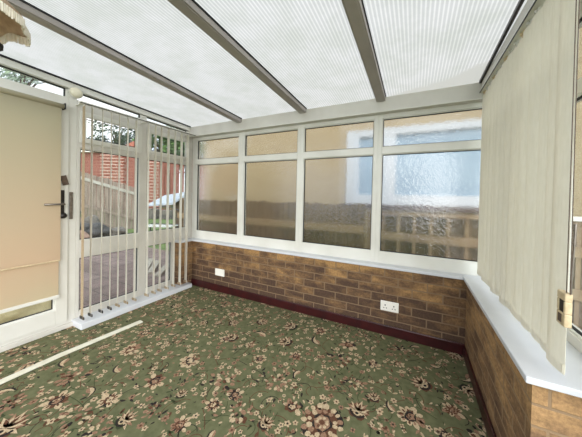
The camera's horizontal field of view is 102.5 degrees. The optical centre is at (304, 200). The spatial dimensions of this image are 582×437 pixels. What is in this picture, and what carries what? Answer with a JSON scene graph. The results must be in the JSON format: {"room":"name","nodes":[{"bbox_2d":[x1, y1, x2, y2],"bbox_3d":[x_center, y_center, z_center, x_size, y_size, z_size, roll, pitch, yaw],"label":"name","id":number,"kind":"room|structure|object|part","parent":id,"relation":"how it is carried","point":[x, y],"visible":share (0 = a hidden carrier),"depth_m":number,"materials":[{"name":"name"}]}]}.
{"room":"sunroom","nodes":[
{"label":"sunroom","id":0,"kind":"room"},
{"bbox_2d":[0,56,189,132],"bbox_3d":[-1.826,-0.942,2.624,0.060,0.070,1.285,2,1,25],"label":"trim","id":1,"kind":"structure","parent":0,"point":[66,90],"depth_m":2.06,"materials":[{"name":"white plastic"}]},
{"bbox_2d":[0,65,64,95],"bbox_3d":[-2.283,-0.963,1.645,0.022,0.118,0.875,2,1,25],"label":"window","id":2,"kind":"structure","parent":1,"relation":"attached to","point":[0,65],"depth_m":1.88,"materials":[{"name":"clear glass"}]},
{"bbox_2d":[68,87,82,98],"bbox_3d":[-2.022,-0.959,2.072,0.056,0.100,0.100,2,1,25],"label":"sensor","id":3,"kind":"object","parent":1,"relation":"attached to","point":[74,92],"visible":1,"depth_m":2.06,"materials":[{"name":"white plastic"}]},
{"bbox_2d":[83,94,139,117],"bbox_3d":[-1.950,-0.943,2.351,0.022,0.074,0.537,2,1,25],"label":"window","id":4,"kind":"structure","parent":1,"relation":"attached to","point":[83,94],"depth_m":2.36,"materials":[{"name":"clear glass"}]},
{"bbox_2d":[147,117,185,131],"bbox_3d":[-1.696,-0.930,2.888,0.022,0.046,0.515,2,1,25],"label":"window","id":5,"kind":"structure","parent":1,"relation":"attached to","point":[147,117],"depth_m":2.87,"materials":[{"name":"clear glass"}]},
{"bbox_2d":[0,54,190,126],"bbox_3d":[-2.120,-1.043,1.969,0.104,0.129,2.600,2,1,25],"label":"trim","id":6,"kind":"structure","parent":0,"point":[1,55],"depth_m":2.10,"materials":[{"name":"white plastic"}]},
{"bbox_2d":[174,241,191,284],"bbox_3d":[-1.616,0.853,3.074,0.170,0.639,0.180,2,1,25],"label":"wall","id":7,"kind":"structure","parent":0,"point":[189,244],"depth_m":3.00,"materials":[{"name":"brown brick"}]},
{"bbox_2d":[75,100,143,317],"bbox_3d":[-1.954,0.084,2.376,0.094,1.980,0.575,2,1,25],"label":"window","id":8,"kind":"structure","parent":7,"relation":"in","point":[97,113],"depth_m":2.33,"materials":[{"name":"plastic"}]},
{"bbox_3d":[-1.929,-0.670,2.356,0.038,0.286,0.528,2,1,25],"label":"fanlight sash","id":9,"kind":"part","parent":8,"relation":"part of","materials":[{"name":"white plastic"}]},
{"bbox_2d":[76,100,195,319],"bbox_3d":[-1.748,0.093,2.559,0.190,1.901,1.160,2,1,25],"label":"vertical blind","id":10,"kind":"object","parent":8,"relation":"attached to","point":[80,102],"visible":1,"depth_m":2.52,"materials":[{"name":"beige fabric"}]},
{"bbox_2d":[71,282,191,329],"bbox_3d":[-1.789,1.101,2.573,0.198,0.050,1.115,2,1,25],"label":"windowsill","id":11,"kind":"structure","parent":7,"relation":"attached to","point":[142,300],"depth_m":2.37,"materials":[{"name":"white plastic"}]},
{"bbox_2d":[142,123,192,294],"bbox_3d":[-1.695,0.083,2.923,0.094,1.980,0.636,2,1,25],"label":"window","id":12,"kind":"structure","parent":7,"relation":"in","point":[152,127],"depth_m":2.84,"materials":[{"name":"plastic"}]},
{"bbox_3d":[-1.675,-0.671,2.893,0.038,0.286,0.542,2,1,25],"label":"fanlight sash","id":13,"kind":"part","parent":12,"relation":"part of","materials":[{"name":"white plastic"}]},
{"bbox_2d":[175,239,191,242],"bbox_3d":[-1.584,0.524,3.032,0.146,0.023,0.174,2,1,25],"label":"trim","id":14,"kind":"structure","parent":7,"relation":"on","point":[182,240],"depth_m":2.99,"materials":[{"name":"white plastic"}]},
{"bbox_2d":[0,285,487,436],"bbox_3d":[-0.810,1.175,1.200,3.235,0.023,2.920,2,1,25],"label":"floor","id":15,"kind":"structure","parent":0,"point":[200,362],"depth_m":1.52,"materials":[{"name":"green carpet"}]},
{"bbox_2d":[0,77,76,352],"bbox_3d":[-2.284,0.112,1.634,0.134,2.030,1.049,2,1,25],"label":"door","id":16,"kind":"structure","parent":15,"relation":"on","point":[20,331],"depth_m":2.02,"materials":[{"name":"white plastic"}]},
{"bbox_2d":[0,87,65,313],"bbox_3d":[-2.252,0.005,1.603,0.057,1.655,0.881,2,1,25],"label":"roller blind","id":17,"kind":"object","parent":16,"relation":"attached to","point":[30,126],"visible":1,"depth_m":1.82,"materials":[{"name":"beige fabric"}]},
{"bbox_3d":[-2.085,0.033,1.949,0.048,0.018,0.129,2,1,25],"label":"lever","id":18,"kind":"part","parent":16,"relation":"part of","materials":[{"name":"silver metal"}]},
{"bbox_3d":[-2.087,0.034,2.012,0.010,0.245,0.026,2,1,25],"label":"handle plate","id":19,"kind":"part","parent":16,"relation":"part of","materials":[{"name":"metal"}]},
{"bbox_2d":[0,320,142,384],"bbox_3d":[-1.778,1.130,1.685,0.084,0.008,1.125,2,1,25],"label":"strip","id":20,"kind":"object","parent":15,"relation":"on","point":[19,373],"visible":1,"depth_m":1.72,"materials":[{"name":"beige plastic"}]},
{"bbox_2d":[0,0,526,126],"bbox_3d":[-0.642,-0.983,1.364,3.285,0.168,2.770,2,1,25],"label":"ceiling","id":21,"kind":"structure","parent":0,"point":[192,63],"depth_m":1.50,"materials":[{"name":"plastic"}]},
{"bbox_2d":[0,0,30,51],"bbox_3d":[-1.260,-0.814,0.798,0.413,0.459,0.413,1,1,3],"label":"pendant lamp","id":22,"kind":"object","parent":21,"relation":"hanging from","point":[13,28],"visible":1,"depth_m":0.97,"materials":[{"name":"fabric"}]},
{"bbox_3d":[-1.261,-0.782,0.799,0.406,0.177,0.406,1,1,3],"label":"lamp shade","id":23,"kind":"part","parent":22,"relation":"part of","materials":[{"name":"fabric"}]},
{"bbox_2d":[192,241,466,343],"bbox_3d":[-0.027,0.896,2.543,3.497,0.639,0.220,2,1,25],"label":"wall","id":24,"kind":"structure","parent":0,"point":[430,305],"depth_m":2.23,"materials":[{"name":"brown brick"}]},
{"bbox_2d":[191,132,241,243],"bbox_3d":[-1.148,-0.160,3.047,0.845,1.363,0.064,2,1,25],"label":"window","id":25,"kind":"structure","parent":24,"relation":"in","point":[216,163],"depth_m":3.04,"materials":[{"name":"white plastic"}]},
{"bbox_3d":[-1.133,-0.029,3.046,0.724,0.898,0.006,2,1,25],"label":"pane","id":26,"kind":"part","parent":25,"relation":"part of","materials":[{"name":"clear glass"}]},
{"bbox_3d":[-1.119,-0.672,3.037,0.724,0.260,0.006,2,1,25],"label":"pane","id":27,"kind":"part","parent":25,"relation":"part of","materials":[{"name":"clear glass"}]},
{"bbox_2d":[215,268,224,276],"bbox_3d":[-1.052,0.895,2.900,0.150,0.086,0.012,2,1,25],"label":"socket","id":28,"kind":"object","parent":24,"relation":"attached to","point":[220,272],"visible":1,"depth_m":2.90,"materials":[{"name":"white plastic"}]},
{"bbox_2d":[239,125,300,251],"bbox_3d":[-0.403,-0.139,2.695,0.803,1.363,0.064,2,1,25],"label":"window","id":29,"kind":"structure","parent":24,"relation":"in","point":[270,158],"depth_m":2.68,"materials":[{"name":"white plastic"}]},
{"bbox_3d":[-0.401,-0.008,2.699,0.724,0.898,0.006,2,1,25],"label":"pane","id":30,"kind":"part","parent":29,"relation":"part of","materials":[{"name":"clear glass"}]},
{"bbox_3d":[-0.387,-0.651,2.691,0.724,0.260,0.006,2,1,25],"label":"pane","id":31,"kind":"part","parent":29,"relation":"part of","materials":[{"name":"clear glass"}]},
{"bbox_2d":[187,238,462,279],"bbox_3d":[-0.164,0.563,2.510,3.121,0.023,0.096,2,1,25],"label":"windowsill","id":32,"kind":"structure","parent":24,"relation":"on","point":[301,254],"depth_m":2.22,"materials":[{"name":"white plastic"}]},
{"bbox_2d":[191,278,464,354],"bbox_3d":[-0.132,1.121,2.464,3.047,0.088,0.014,2,1,25],"label":"baseboard","id":33,"kind":"structure","parent":24,"relation":"attached to","point":[435,342],"depth_m":2.21,"materials":[{"name":"paint"}]},
{"bbox_2d":[298,115,378,261],"bbox_3d":[0.320,-0.118,2.353,0.797,1.363,0.064,2,1,25],"label":"window","id":34,"kind":"structure","parent":24,"relation":"in","point":[338,191],"depth_m":2.33,"materials":[{"name":"white plastic"}]},
{"bbox_3d":[0.320,0.013,2.358,0.723,0.898,0.006,2,1,25],"label":"pane","id":35,"kind":"part","parent":34,"relation":"part of","materials":[{"name":"clear glass"}]},
{"bbox_3d":[0.334,-0.630,2.350,0.723,0.260,0.006,2,1,25],"label":"pane","id":36,"kind":"part","parent":34,"relation":"part of","materials":[{"name":"clear glass"}]},
{"bbox_2d":[380,300,398,312],"bbox_3d":[0.747,0.932,2.048,0.150,0.086,0.014,2,1,25],"label":"double socket","id":37,"kind":"object","parent":24,"relation":"attached to","point":[385,305],"visible":1,"depth_m":2.04,"materials":[{"name":"white plastic"}]},
{"bbox_2d":[375,102,481,275],"bbox_3d":[1.098,-0.095,1.985,0.925,1.363,0.064,2,1,25],"label":"window","id":38,"kind":"structure","parent":24,"relation":"in","point":[429,160],"depth_m":1.99,"materials":[{"name":"white plastic"}]},
{"bbox_3d":[1.072,0.035,2.002,0.799,0.898,0.006,2,1,25],"label":"pane","id":39,"kind":"part","parent":38,"relation":"part of","materials":[{"name":"clear glass"}]},
{"bbox_3d":[1.087,-0.608,1.994,0.799,0.260,0.006,2,1,25],"label":"pane","id":40,"kind":"part","parent":38,"relation":"part of","materials":[{"name":"clear glass"}]},
{"bbox_2d":[188,83,483,137],"bbox_3d":[0.013,-0.873,2.492,3.520,0.130,0.170,2,1,25],"label":"trim","id":41,"kind":"structure","parent":0,"point":[468,91],"depth_m":2.18,"materials":[{"name":"plastic"}]},
{"bbox_2d":[465,286,581,436],"bbox_3d":[1.140,0.940,1.250,0.280,0.639,1.120,2,1,25],"label":"wall","id":42,"kind":"structure","parent":0,"point":[515,407],"depth_m":0.98,"materials":[{"name":"brown brick"}]},
{"bbox_2d":[463,345,495,436],"bbox_3d":[1.000,1.162,1.310,0.014,0.088,1.106,2,1,25],"label":"baseboard","id":43,"kind":"structure","parent":42,"relation":"attached to","point":[487,422],"depth_m":1.35,"materials":[{"name":"paint"}]},
{"bbox_2d":[461,274,581,397],"bbox_3d":[1.132,0.608,1.278,0.276,0.023,1.215,2,1,25],"label":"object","id":44,"kind":"structure","parent":42,"relation":"on","point":[526,353],"depth_m":0.93,"materials":[{"name":"white plastic"}]},
{"bbox_2d":[566,0,581,353],"bbox_3d":[1.095,-0.115,0.826,0.060,1.433,0.680,2,1,25],"label":"window","id":45,"kind":"structure","parent":42,"relation":"in","point":[574,334],"depth_m":0.98,"materials":[{"name":"plastic"}]},
{"bbox_2d":[481,0,580,87],"bbox_3d":[0.899,-0.865,0.541,0.250,0.065,2.600,2,1,25],"label":"trim","id":46,"kind":"structure","parent":0,"point":[528,4],"depth_m":1.24,"materials":[{"name":"plastic"}]},
{"bbox_2d":[477,0,578,374],"bbox_3d":[1.016,-0.136,1.096,0.048,1.398,1.499,2,1,25],"label":"vertical blind","id":47,"kind":"object","parent":46,"relation":"attached to","point":[528,92],"visible":1,"depth_m":0.98,"materials":[{"name":"beige fabric"}]},
{"bbox_2d":[556,0,579,327],"bbox_3d":[0.804,-0.140,0.704,0.022,1.041,0.051,2,1,25],"label":"blind cord","id":48,"kind":"object","parent":47,"relation":"hanging from","point":[564,299],"visible":1,"depth_m":0.69,"materials":[{"name":"beige plastic"}]},
{"bbox_3d":[0.804,-0.191,0.702,0.003,0.939,0.009,2,1,25],"label":"cord","id":49,"kind":"part","parent":48,"relation":"part of","materials":[{"name":"white plastic"}]},
{"bbox_3d":[0.797,-0.184,0.687,0.003,0.926,0.014,2,1,25],"label":"cord","id":50,"kind":"part","parent":48,"relation":"part of","materials":[{"name":"white plastic"}]},
{"label":"outside","id":51,"kind":"structure","parent":0,"visible":0},
{"bbox_2d":[104,208,175,250],"bbox_3d":[-6.175,1.092,11.967,44.000,0.220,36.000,2,1,25],"label":"ground","id":52,"kind":"structure","parent":51,"point":[163,221],"depth_m":8.92,"materials":[{"name":"green plant"}]},
{"bbox_2d":[0,68,43,86],"bbox_3d":[-14.464,-3.829,11.709,2.475,9.253,2.804,2,1,25],"label":"tree","id":53,"kind":"object","parent":52,"relation":"on","point":[22,79],"visible":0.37,"depth_m":11.73,"materials":[{"name":"green plant"}]},
{"bbox_2d":[87,120,133,144],"bbox_3d":[-22.516,-4.686,27.021,8.928,10.198,5.464,2,1,25],"label":"tree","id":54,"kind":"object","parent":52,"relation":"on","point":[123,139],"visible":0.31,"depth_m":25.91,"materials":[{"name":"green plant"}]},
{"bbox_2d":[80,171,146,228],"bbox_3d":[-6.889,-0.059,8.133,2.398,2.191,0.168,1,1,-26],"label":"fence","id":55,"kind":"object","parent":52,"relation":"on","point":[96,210],"visible":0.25,"depth_m":8.12,"materials":[{"name":"brown wood"}]},
{"bbox_3d":[-6.873,0.376,8.083,2.329,0.854,0.045,1,1,-26],"label":"rail","id":56,"kind":"part","parent":55,"relation":"part of","materials":[{"name":"brown wood"}]},
{"bbox_3d":[-6.853,-0.524,8.071,2.329,0.854,0.045,1,1,-26],"label":"rail","id":57,"kind":"part","parent":55,"relation":"part of","materials":[{"name":"beige wood"}]},
{"bbox_2d":[81,141,169,209],"bbox_3d":[-16.433,-2.252,19.824,10.254,5.833,2.401,1,1,0],"label":"brick outbuilding","id":58,"kind":"structure","parent":52,"relation":"on","point":[97,157],"depth_m":18.87,"materials":[{"name":"red brick"}]},
{"bbox_2d":[148,209,159,218],"bbox_3d":[-7.787,0.693,12.003,0.520,0.503,0.400,1,1,0],"label":"stone block","id":59,"kind":"object","parent":52,"relation":"on","point":[150,213],"visible":0.36,"depth_m":11.80,"materials":[{"name":"grey stone"}]},
{"bbox_2d":[132,125,184,170],"bbox_3d":[-15.694,-3.934,25.331,7.005,9.052,6.855,2,1,25],"label":"tree","id":60,"kind":"object","parent":52,"relation":"on","point":[164,148],"visible":0.2,"depth_m":24.16,"materials":[{"name":"green plant"}]},
{"bbox_2d":[148,206,178,243],"bbox_3d":[-3.825,0.633,6.189,0.777,0.956,0.454,1,1,0],"label":"garden bench","id":61,"kind":"object","parent":52,"relation":"on","point":[151,224],"visible":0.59,"depth_m":6.38,"materials":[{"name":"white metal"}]},
{"bbox_3d":[-3.826,0.672,6.173,0.767,0.020,0.420,1,1,0],"label":"seat","id":62,"kind":"part","parent":61,"relation":"part of","materials":[{"name":"white paint"}]},
{"bbox_2d":[146,192,183,227],"bbox_3d":[-4.087,0.392,7.430,0.821,1.394,1.341,2,1,25],"label":"table","id":63,"kind":"object","parent":52,"relation":"on","point":[177,194],"visible":0.29,"depth_m":7.23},
{"bbox_3d":[-3.950,0.480,7.375,0.160,1.226,0.160,2,1,25],"label":"post","id":64,"kind":"part","parent":63,"relation":"part of","materials":[{"name":"beige wood"}]},
{"bbox_2d":[161,210,172,218],"bbox_3d":[-7.067,0.727,12.003,0.520,0.468,0.400,1,1,0],"label":"stone block","id":65,"kind":"object","parent":52,"relation":"on","point":[163,211],"visible":0.49,"depth_m":11.81,"materials":[{"name":"grey stone"}]},
{"bbox_2d":[159,159,192,210],"bbox_3d":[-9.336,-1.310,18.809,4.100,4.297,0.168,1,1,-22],"label":"fence","id":66,"kind":"object","parent":52,"relation":"on","point":[164,165],"visible":0.03,"depth_m":18.30,"materials":[{"name":"wood"}]},
{"bbox_3d":[-11.201,-1.258,18.082,0.100,4.128,0.100,1,1,-22],"label":"post","id":67,"kind":"part","parent":66,"relation":"part of","materials":[{"name":"wood"}]},
{"bbox_2d":[573,27,581,216],"bbox_3d":[2.134,-1.260,3.612,9.963,5.080,0.390,2,1,25],"label":"neighbouring house","id":68,"kind":"structure","parent":52,"relation":"on","point":[577,211],"depth_m":2.90,"materials":[{"name":"paint"}]},
{"bbox_3d":[-5.191,0.876,5.486,1.595,0.428,1.563,2,1,25],"label":"soil bed","id":69,"kind":"object","parent":52,"relation":"on","visible":0},
{"bbox_2d":[80,223,89,231],"bbox_3d":[-5.122,0.667,5.316,0.292,0.308,0.387,2,1,25],"label":"rock","id":70,"kind":"object","parent":69,"relation":"on","point":[86,225],"visible":0.13,"depth_m":5.33,"materials":[{"name":"stone"}]},
{"bbox_2d":[80,230,89,238],"bbox_3d":[-4.880,0.759,4.970,0.479,0.264,0.413,2,1,25],"label":"rock","id":71,"kind":"object","parent":69,"relation":"on","point":[86,235],"visible":0.12,"depth_m":4.98,"materials":[{"name":"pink stone"}]},
{"bbox_2d":[80,215,100,223],"bbox_3d":[-5.219,0.566,5.702,0.401,0.418,0.405,1,1,-15],"label":"rock","id":72,"kind":"object","parent":69,"relation":"on","point":[95,219],"visible":0.27,"depth_m":5.65,"materials":[{"name":"grey stone"}]},
{"bbox_2d":[87,223,111,236],"bbox_3d":[-4.702,0.695,5.367,0.378,0.384,0.443,2,1,44],"label":"rock","id":73,"kind":"object","parent":69,"relation":"on","point":[96,227],"visible":0.83,"depth_m":5.26,"materials":[{"name":"stone"}]},
{"bbox_2d":[106,228,120,235],"bbox_3d":[-4.613,0.777,5.665,0.277,0.215,0.276,2,1,25],"label":"rock","id":74,"kind":"object","parent":69,"relation":"on","point":[114,230],"visible":0.44,"depth_m":5.59,"materials":[{"name":"grey stone"}]},
{"bbox_2d":[115,227,125,233],"bbox_3d":[-4.709,0.759,5.919,0.327,0.176,0.272,2,1,25],"label":"rock","id":75,"kind":"object","parent":69,"relation":"on","point":[123,230],"visible":0.32,"depth_m":5.89,"materials":[{"name":"grey stone"}]},
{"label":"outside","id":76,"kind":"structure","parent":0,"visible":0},
{"bbox_2d":[79,247,168,308],"bbox_3d":[-3.763,1.150,2.641,3.335,0.040,5.200,2,1,25],"label":"patio","id":77,"kind":"structure","parent":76,"point":[96,260],"depth_m":3.56,"materials":[{"name":"grey stone"}]},
{"bbox_2d":[0,300,50,323],"bbox_3d":[-2.489,0.978,1.750,0.195,0.390,0.885,2,1,25],"label":"sheet","id":78,"kind":"object","parent":77,"relation":"on","point":[22,312],"visible":0.25,"depth_m":1.99,"materials":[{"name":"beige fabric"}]},
{"bbox_2d":[148,258,152,269],"bbox_3d":[-2.629,1.084,3.924,0.085,0.099,0.508,1,1,-22],"label":"plank","id":79,"kind":"object","parent":77,"relation":"on","point":[150,260],"visible":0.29,"depth_m":4.00,"materials":[{"name":"white wood"}]},
{"bbox_2d":[148,260,158,273],"bbox_3d":[-2.467,1.089,3.835,0.085,0.099,0.443,1,1,-18],"label":"plank","id":80,"kind":"object","parent":77,"relation":"on","point":[150,271],"visible":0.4,"depth_m":3.78,"materials":[{"name":"white wood"}]},
{"bbox_2d":[155,263,168,276],"bbox_3d":[-2.239,1.095,3.706,0.085,0.099,0.419,1,1,-8],"label":"plank","id":81,"kind":"object","parent":77,"relation":"on","point":[163,267],"visible":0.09,"depth_m":3.62,"materials":[{"name":"white wood"}]},
{"bbox_2d":[177,198,191,237],"bbox_3d":[-0.796,0.590,3.709,3.460,1.186,0.150,2,1,25],"label":"fence","id":82,"kind":"object","parent":77,"relation":"on","point":[182,198],"visible":0.04,"depth_m":4.36,"materials":[{"name":"brown wood"}]},
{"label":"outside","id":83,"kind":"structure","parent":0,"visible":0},
{"bbox_3d":[1.605,1.299,0.545,8.165,0.040,6.000,2,1,25],"label":"path","id":84,"kind":"object","parent":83,"visible":0},
{"bbox_2d":[569,216,581,329],"bbox_3d":[1.906,0.697,2.425,2.460,1.128,0.120,2,1,25],"label":"lattice fence","id":85,"kind":"object","parent":84,"relation":"on","point":[577,277],"visible":0.06,"depth_m":2.13,"materials":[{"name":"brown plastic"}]},
{"bbox_3d":[1.890,0.843,2.401,2.460,0.100,0.022,2,1,25],"label":"rail","id":86,"kind":"part","parent":85,"relation":"part of","materials":[{"name":"beige wood"}]},
{"bbox_3d":[1.899,0.453,2.396,2.460,0.100,0.022,2,1,25],"label":"rail","id":87,"kind":"part","parent":85,"relation":"part of","materials":[{"name":"beige wood"}]},
{"bbox_3d":[2.623,0.173,2.085,0.900,0.040,0.120,2,1,25],"label":"cap rail","id":88,"kind":"part","parent":85,"relation":"part of","materials":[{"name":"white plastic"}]}
]}

